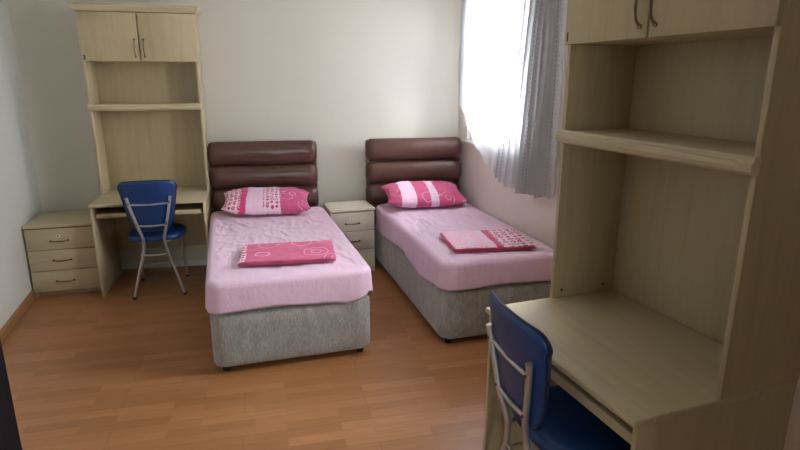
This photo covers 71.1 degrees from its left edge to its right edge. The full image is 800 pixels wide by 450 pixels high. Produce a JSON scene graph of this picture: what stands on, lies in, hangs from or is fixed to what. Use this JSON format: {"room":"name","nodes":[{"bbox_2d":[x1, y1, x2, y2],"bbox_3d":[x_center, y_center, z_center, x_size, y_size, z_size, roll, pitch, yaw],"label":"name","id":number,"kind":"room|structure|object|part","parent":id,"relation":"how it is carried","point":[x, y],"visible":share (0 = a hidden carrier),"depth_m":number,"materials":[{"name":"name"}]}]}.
{"room":"dormitory bedroom","nodes":[
{"label":"dormitory bedroom","id":0,"kind":"room"},
{"bbox_2d":[0,0,41,329],"bbox_3d":[-2.271,-0.232,2.056,0.198,2.750,5.601,-5,15,-18],"label":"wall","id":1,"kind":"structure","parent":0,"point":[20,202],"depth_m":4.21,"materials":[{"name":"paint"}]},
{"bbox_2d":[0,289,35,343],"bbox_3d":[-2.167,1.060,2.415,0.014,0.070,5.551,-5,15,-18],"label":"baseboard","id":2,"kind":"structure","parent":1,"relation":"attached to","point":[5,330],"depth_m":3.97,"materials":[{"name":"brown wood"}]},
{"bbox_2d":[7,0,460,263],"bbox_3d":[-1.229,-1.018,5.063,4.395,2.750,0.220,-3,15,-10],"label":"wall","id":3,"kind":"structure","parent":0,"point":[338,75],"depth_m":4.92,"materials":[{"name":"paint"}]},
{"bbox_2d":[122,259,206,269],"bbox_3d":[-1.258,0.319,5.285,3.675,0.050,0.014,-3,15,-10],"label":"baseboard","id":4,"kind":"structure","parent":3,"relation":"attached to","point":[204,261],"depth_m":5.12,"materials":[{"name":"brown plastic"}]},
{"bbox_2d":[2,257,539,449],"bbox_3d":[-0.303,1.233,2.135,4.375,0.120,7.778,-4,15,-15],"label":"floor","id":5,"kind":"structure","parent":0,"point":[86,370],"depth_m":3.19,"materials":[{"name":"laminate"}]},
{"bbox_2d":[21,209,100,296],"bbox_3d":[-2.700,0.218,4.614,0.502,0.583,0.553,-4,15,-15],"label":"drawer unit","id":6,"kind":"object","parent":5,"relation":"on","point":[60,246],"visible":0.92,"depth_m":4.39,"materials":[{"name":"brown wood"}]},
{"bbox_3d":[-2.635,0.104,4.352,0.486,0.165,0.018,-4,15,-15],"label":"drawer","id":7,"kind":"part","parent":6,"relation":"part of","materials":[{"name":"brown wood"}]},
{"bbox_3d":[-2.641,0.257,4.413,0.456,0.496,0.004,-4,15,-15],"label":"panel","id":8,"kind":"part","parent":6,"relation":"part of","materials":[{"name":"beige wood"}]},
{"bbox_3d":[-2.635,0.269,4.395,0.486,0.165,0.018,-4,15,-15],"label":"drawer","id":9,"kind":"part","parent":6,"relation":"part of","materials":[{"name":"brown wood"}]},
{"bbox_3d":[-2.638,0.276,4.369,0.136,0.016,0.036,-4,15,-15],"label":"handle","id":10,"kind":"part","parent":6,"relation":"part of","materials":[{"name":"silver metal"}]},
{"bbox_3d":[-2.635,0.434,4.438,0.486,0.165,0.018,-4,15,-15],"label":"drawer","id":11,"kind":"part","parent":6,"relation":"part of","materials":[{"name":"brown wood"}]},
{"bbox_2d":[66,2,212,297],"bbox_3d":[-2.015,-0.598,4.512,0.920,2.215,0.645,-4,15,-13],"label":"desk unit","id":12,"kind":"object","parent":5,"relation":"on","point":[142,63],"visible":1,"depth_m":4.63,"materials":[{"name":"brown wood"}]},
{"bbox_3d":[-2.413,0.144,4.616,0.018,0.725,0.625,-4,15,-13],"label":"panel","id":13,"kind":"part","parent":12,"relation":"part of","materials":[{"name":"brown wood"}]},
{"bbox_3d":[-2.234,-1.444,4.295,0.414,0.361,0.018,-4,15,-13],"label":"door","id":14,"kind":"part","parent":12,"relation":"part of","materials":[{"name":"brown wood"}]},
{"bbox_3d":[-2.054,-1.685,4.393,0.920,0.051,0.313,-4,15,-13],"label":"cornice","id":15,"kind":"part","parent":12,"relation":"part of","materials":[{"name":"brown wood"}]},
{"bbox_3d":[-2.054,-1.371,4.334,0.016,0.144,0.035,-4,15,-13],"label":"handle","id":16,"kind":"part","parent":12,"relation":"part of","materials":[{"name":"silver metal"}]},
{"bbox_2d":[105,103,180,103],"bbox_3d":[-2.061,-0.988,4.602,0.802,0.018,0.236,-4,15,-13],"label":"shelf","id":17,"kind":"object","parent":12,"relation":"attached to","point":[105,103],"depth_m":4.63,"materials":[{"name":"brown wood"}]},
{"bbox_3d":[-2.028,-0.942,4.477,0.844,0.052,0.032,-4,15,-13],"label":"shelf rail","id":18,"kind":"part","parent":12,"relation":"part of","materials":[{"name":"brown wood"}]},
{"bbox_2d":[96,203,202,218],"bbox_3d":[-1.994,-0.133,4.543,0.764,0.036,0.375,-4,15,-13],"label":"keyboard tray","id":19,"kind":"object","parent":12,"relation":"on","point":[189,208],"depth_m":4.44,"materials":[{"name":"brown wood"}]},
{"bbox_3d":[-2.083,-0.051,4.939,0.792,0.509,0.020,-4,15,-13],"label":"modesty panel","id":20,"kind":"part","parent":12,"relation":"part of","materials":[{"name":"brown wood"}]},
{"bbox_3d":[-1.823,-1.469,4.394,0.414,0.361,0.018,-4,15,-13],"label":"door","id":21,"kind":"part","parent":12,"relation":"part of","materials":[{"name":"brown wood"}]},
{"bbox_3d":[-1.623,0.096,4.804,0.018,0.725,0.625,-4,15,-13],"label":"panel","id":22,"kind":"part","parent":12,"relation":"part of","materials":[{"name":"brown wood"}]},
{"bbox_2d":[117,180,188,299],"bbox_3d":[-1.955,0.064,4.496,0.435,0.942,0.520,-4,15,-16],"label":"chair","id":23,"kind":"object","parent":5,"relation":"on","point":[149,205],"visible":1,"depth_m":4.25,"materials":[{"name":"blue plastic"}]},
{"bbox_3d":[-2.019,0.184,4.286,0.132,0.798,0.082,-4,15,-16],"label":"leg","id":24,"kind":"part","parent":23,"relation":"part of","materials":[{"name":"metal"}]},
{"bbox_3d":[-2.174,0.258,4.710,0.025,0.435,0.090,-11,18,-37],"label":"leg","id":25,"kind":"part","parent":23,"relation":"part of","materials":[{"name":"metal"}]},
{"bbox_3d":[-1.895,-0.140,4.239,0.408,0.406,0.110,-4,15,-16],"label":"backrest","id":26,"kind":"part","parent":23,"relation":"part of","materials":[{"name":"blue plastic"}]},
{"bbox_3d":[-1.971,0.057,4.548,0.435,0.054,0.410,-4,15,-16],"label":"seat","id":27,"kind":"part","parent":23,"relation":"part of","materials":[{"name":"blue plastic"}]},
{"bbox_3d":[-1.778,0.163,4.368,0.126,0.798,0.073,3,15,11],"label":"leg","id":28,"kind":"part","parent":23,"relation":"part of","materials":[{"name":"metal"}]},
{"bbox_3d":[-1.861,0.234,4.802,0.025,0.435,0.090,1,15,4],"label":"leg","id":29,"kind":"part","parent":23,"relation":"part of","materials":[{"name":"metal"}]},
{"bbox_2d":[207,140,369,370],"bbox_3d":[-0.915,0.047,4.154,0.948,1.149,1.997,-4,15,-17],"label":"bed","id":30,"kind":"object","parent":5,"relation":"on","point":[280,332],"visible":0.43,"depth_m":3.41,"materials":[{"name":"grey fabric"}]},
{"bbox_2d":[207,140,316,164],"bbox_3d":[-1.186,-0.624,4.849,0.920,0.203,0.092,-3,15,-10],"label":"cushion","id":31,"kind":"object","parent":30,"relation":"on","point":[285,152],"depth_m":4.82,"materials":[{"name":"brown leather"}]},
{"bbox_3d":[-1.195,-0.181,5.013,0.912,1.115,0.033,-3,15,-10],"label":"headboard","id":32,"kind":"part","parent":30,"relation":"part of","materials":[{"name":"brown leather"}]},
{"bbox_2d":[209,163,317,188],"bbox_3d":[-1.186,-0.426,4.902,0.920,0.203,0.091,-3,15,-10],"label":"cushion","id":33,"kind":"object","parent":30,"relation":"on","point":[222,175],"depth_m":4.87,"materials":[{"name":"brown leather"}]},
{"bbox_2d":[211,186,318,210],"bbox_3d":[-1.186,-0.227,4.953,0.920,0.203,0.092,-3,15,-10],"label":"cushion","id":34,"kind":"object","parent":30,"relation":"on","point":[217,196],"depth_m":4.88,"materials":[{"name":"brown leather"}]},
{"bbox_2d":[205,206,372,314],"bbox_3d":[-0.892,0.160,4.108,0.991,0.223,1.882,-4,15,-17],"label":"sheet","id":35,"kind":"object","parent":30,"relation":"on","point":[230,287],"visible":0.88,"depth_m":3.36,"materials":[{"name":"pink fabric"}]},
{"bbox_2d":[221,187,310,214],"bbox_3d":[-1.118,-0.205,4.698,0.726,0.195,0.393,-3,15,-12],"label":"pillow","id":36,"kind":"object","parent":35,"relation":"on","point":[249,200],"visible":1,"depth_m":4.58,"materials":[{"name":"pink fabric"}]},
{"bbox_2d":[238,239,335,265],"bbox_3d":[-0.715,0.172,3.575,0.592,0.032,0.421,-3,15,-10],"label":"folded cloth","id":37,"kind":"object","parent":35,"relation":"on","point":[306,251],"visible":1,"depth_m":3.51,"materials":[{"name":"pink fabric"}]},
{"bbox_2d":[323,200,374,269],"bbox_3d":[-0.454,0.108,5.034,0.398,0.586,0.373,-5,15,-18],"label":"nightstand","id":38,"kind":"object","parent":5,"relation":"on","point":[355,219],"visible":0.64,"depth_m":4.89,"materials":[{"name":"laminate"}]},
{"bbox_3d":[-0.409,-0.029,4.857,0.382,0.166,0.018,-5,15,-18],"label":"drawer","id":39,"kind":"part","parent":38,"relation":"part of","materials":[{"name":"laminate"}]},
{"bbox_3d":[-0.409,0.137,4.900,0.382,0.166,0.018,-5,15,-18],"label":"drawer","id":40,"kind":"part","parent":38,"relation":"part of","materials":[{"name":"laminate"}]},
{"bbox_3d":[-0.409,0.302,4.944,0.382,0.166,0.018,-5,15,-18],"label":"drawer","id":41,"kind":"part","parent":38,"relation":"part of","materials":[{"name":"laminate"}]},
{"bbox_2d":[365,137,550,342],"bbox_3d":[0.371,-0.028,4.445,0.894,1.149,1.920,-4,15,-16],"label":"bed","id":42,"kind":"object","parent":5,"relation":"on","point":[452,314],"visible":0.44,"depth_m":4.65,"materials":[{"name":"grey fabric"}]},
{"bbox_2d":[372,205,377,225],"bbox_3d":[0.130,-0.098,5.274,0.893,0.203,0.092,-3,15,-10],"label":"cushion","id":43,"kind":"object","parent":42,"relation":"on","point":[375,206],"depth_m":5.17,"materials":[{"name":"brown leather"}]},
{"bbox_3d":[0.122,-0.250,5.281,0.885,1.115,0.033,-3,15,-10],"label":"headboard","id":44,"kind":"part","parent":42,"relation":"part of","materials":[{"name":"brown leather"}]},
{"bbox_2d":[366,181,459,204],"bbox_3d":[0.131,-0.296,5.222,0.893,0.203,0.092,-3,15,-10],"label":"cushion","id":45,"kind":"object","parent":42,"relation":"on","point":[375,195],"depth_m":5.13,"materials":[{"name":"brown leather"}]},
{"bbox_2d":[365,159,460,182],"bbox_3d":[0.131,-0.495,5.170,0.893,0.203,0.091,-3,15,-10],"label":"cushion","id":46,"kind":"object","parent":42,"relation":"on","point":[376,170],"depth_m":5.13,"materials":[{"name":"brown leather"}]},
{"bbox_2d":[365,137,461,160],"bbox_3d":[0.131,-0.693,5.119,0.893,0.203,0.091,-3,15,-10],"label":"cushion","id":47,"kind":"object","parent":42,"relation":"on","point":[427,148],"depth_m":5.09,"materials":[{"name":"brown leather"}]},
{"bbox_2d":[376,202,552,290],"bbox_3d":[0.425,0.093,4.406,0.871,0.244,1.799,-4,15,-16],"label":"sheet","id":48,"kind":"object","parent":42,"relation":"on","point":[416,231],"visible":0.78,"depth_m":3.75,"materials":[{"name":"pink fabric"}]},
{"bbox_2d":[381,180,467,207],"bbox_3d":[0.211,-0.275,4.952,0.725,0.196,0.410,-4,15,-14],"label":"pillow","id":49,"kind":"object","parent":48,"relation":"on","point":[410,194],"visible":1,"depth_m":4.83,"materials":[{"name":"pink fabric"}]},
{"bbox_2d":[440,229,536,251],"bbox_3d":[0.594,0.101,3.853,0.571,0.031,0.439,-2,15,-9],"label":"folded cloth","id":50,"kind":"object","parent":48,"relation":"on","point":[505,239],"visible":1,"depth_m":3.79,"materials":[{"name":"pink fabric"}]},
{"bbox_2d":[486,291,630,449],"bbox_3d":[0.591,0.711,2.034,0.520,0.942,0.435,-4,15,-15],"label":"chair","id":51,"kind":"object","parent":5,"relation":"on","point":[548,416],"visible":0.84,"depth_m":1.90,"materials":[{"name":"blue plastic"}]},
{"bbox_3d":[0.371,0.754,2.118,0.073,0.798,0.126,-13,20,-41],"label":"leg","id":52,"kind":"part","parent":51,"relation":"part of","materials":[{"name":"metal"}]},
{"bbox_3d":[0.393,0.471,1.915,0.110,0.406,0.408,-4,15,-15],"label":"backrest","id":53,"kind":"part","parent":51,"relation":"part of","materials":[{"name":"blue plastic"}]},
{"bbox_3d":[0.590,0.746,2.043,0.371,0.027,0.321,-4,15,-15],"label":"seat frame","id":54,"kind":"part","parent":51,"relation":"part of","materials":[{"name":"metal"}]},
{"bbox_3d":[0.438,0.816,1.883,0.073,0.798,0.126,3,15,12],"label":"leg","id":55,"kind":"part","parent":51,"relation":"part of","materials":[{"name":"metal"}]},
{"bbox_3d":[0.643,0.713,2.050,0.410,0.054,0.435,-4,15,-15],"label":"seat","id":56,"kind":"part","parent":51,"relation":"part of","materials":[{"name":"blue plastic"}]},
{"bbox_2d":[484,0,799,449],"bbox_3d":[0.809,0.071,1.965,0.651,2.215,0.942,-5,16,-19],"label":"desk unit","id":57,"kind":"object","parent":5,"relation":"on","point":[671,315],"visible":0.91,"depth_m":1.95,"materials":[{"name":"brown wood"}]},
{"bbox_3d":[0.675,0.692,2.537,0.631,0.725,0.018,-5,16,-19],"label":"panel","id":58,"kind":"part","parent":57,"relation":"part of","materials":[{"name":"brown wood"}]},
{"bbox_2d":[550,364,632,444],"bbox_3d":[0.722,0.522,2.050,0.375,0.036,0.786,-5,16,-19],"label":"keyboard tray","id":59,"kind":"object","parent":57,"relation":"on","point":[592,404],"depth_m":1.80,"materials":[{"name":"brown wood"}]},
{"bbox_3d":[0.719,-0.823,1.935,0.018,0.361,0.426,-5,16,-19],"label":"door","id":60,"kind":"part","parent":57,"relation":"part of","materials":[{"name":"brown wood"}]},
{"bbox_3d":[0.759,-0.700,1.780,0.035,0.144,0.016,-5,16,-19],"label":"handle","id":61,"kind":"part","parent":57,"relation":"part of","materials":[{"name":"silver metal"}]},
{"bbox_3d":[0.782,-0.684,1.720,0.035,0.144,0.016,-5,16,-19],"label":"handle","id":62,"kind":"part","parent":57,"relation":"part of","materials":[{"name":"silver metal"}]},
{"bbox_3d":[0.791,-0.257,1.872,0.032,0.052,0.866,-5,16,-19],"label":"shelf rail","id":63,"kind":"part","parent":57,"relation":"part of","materials":[{"name":"brown wood"}]},
{"bbox_2d":[574,129,755,154],"bbox_3d":[0.956,-0.285,1.927,0.314,0.018,0.824,-5,16,-19],"label":"shelf","id":64,"kind":"object","parent":57,"relation":"attached to","point":[743,145],"depth_m":1.93,"materials":[{"name":"brown wood"}]},
{"bbox_3d":[0.962,0.891,1.777,0.631,0.725,0.018,-5,16,-19],"label":"panel","id":65,"kind":"part","parent":57,"relation":"part of","materials":[{"name":"brown wood"}]},
{"bbox_3d":[0.868,-0.720,1.540,0.018,0.361,0.426,-5,16,-19],"label":"door","id":66,"kind":"part","parent":57,"relation":"part of","materials":[{"name":"brown wood"}]},
{"bbox_2d":[458,38,799,449],"bbox_3d":[1.443,-0.412,2.757,0.220,2.750,5.580,-4,15,-16],"label":"wall","id":67,"kind":"structure","parent":0,"point":[536,218],"depth_m":4.36,"materials":[{"name":"paint"}]},
{"bbox_2d":[462,132,474,145],"bbox_3d":[0.826,-1.241,4.399,0.135,1.320,1.360,-4,15,-16],"label":"window","id":68,"kind":"structure","parent":67,"relation":"in","point":[471,137],"depth_m":5.08,"materials":[{"name":"white plastic"}]},
{"bbox_3d":[0.821,-0.616,4.562,0.125,0.028,1.360,-4,15,-16],"label":"sill","id":69,"kind":"part","parent":68,"relation":"part of","materials":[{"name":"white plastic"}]},
{"bbox_3d":[0.811,-1.919,3.958,0.110,0.045,1.940,-4,15,-16],"label":"rail","id":70,"kind":"object","parent":67,"relation":"attached to","visible":0},
{"bbox_2d":[459,0,567,198],"bbox_3d":[0.744,-1.115,4.210,0.087,1.627,1.701,-4,15,-16],"label":"curtain","id":71,"kind":"object","parent":70,"relation":"hanging from","point":[511,56],"visible":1,"depth_m":3.98,"materials":[{"name":"white fabric"}]},
{"bbox_3d":[0.455,0.378,-0.262,3.855,2.750,0.200,-3,15,-10],"label":"wall","id":72,"kind":"structure","parent":0,"visible":0},
{"bbox_2d":[0,339,21,449],"bbox_3d":[-0.487,0.604,0.236,0.159,2.042,1.013,0,15,2],"label":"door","id":73,"kind":"structure","parent":72,"relation":"in","point":[9,433],"depth_m":0.64,"materials":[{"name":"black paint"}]}
]}

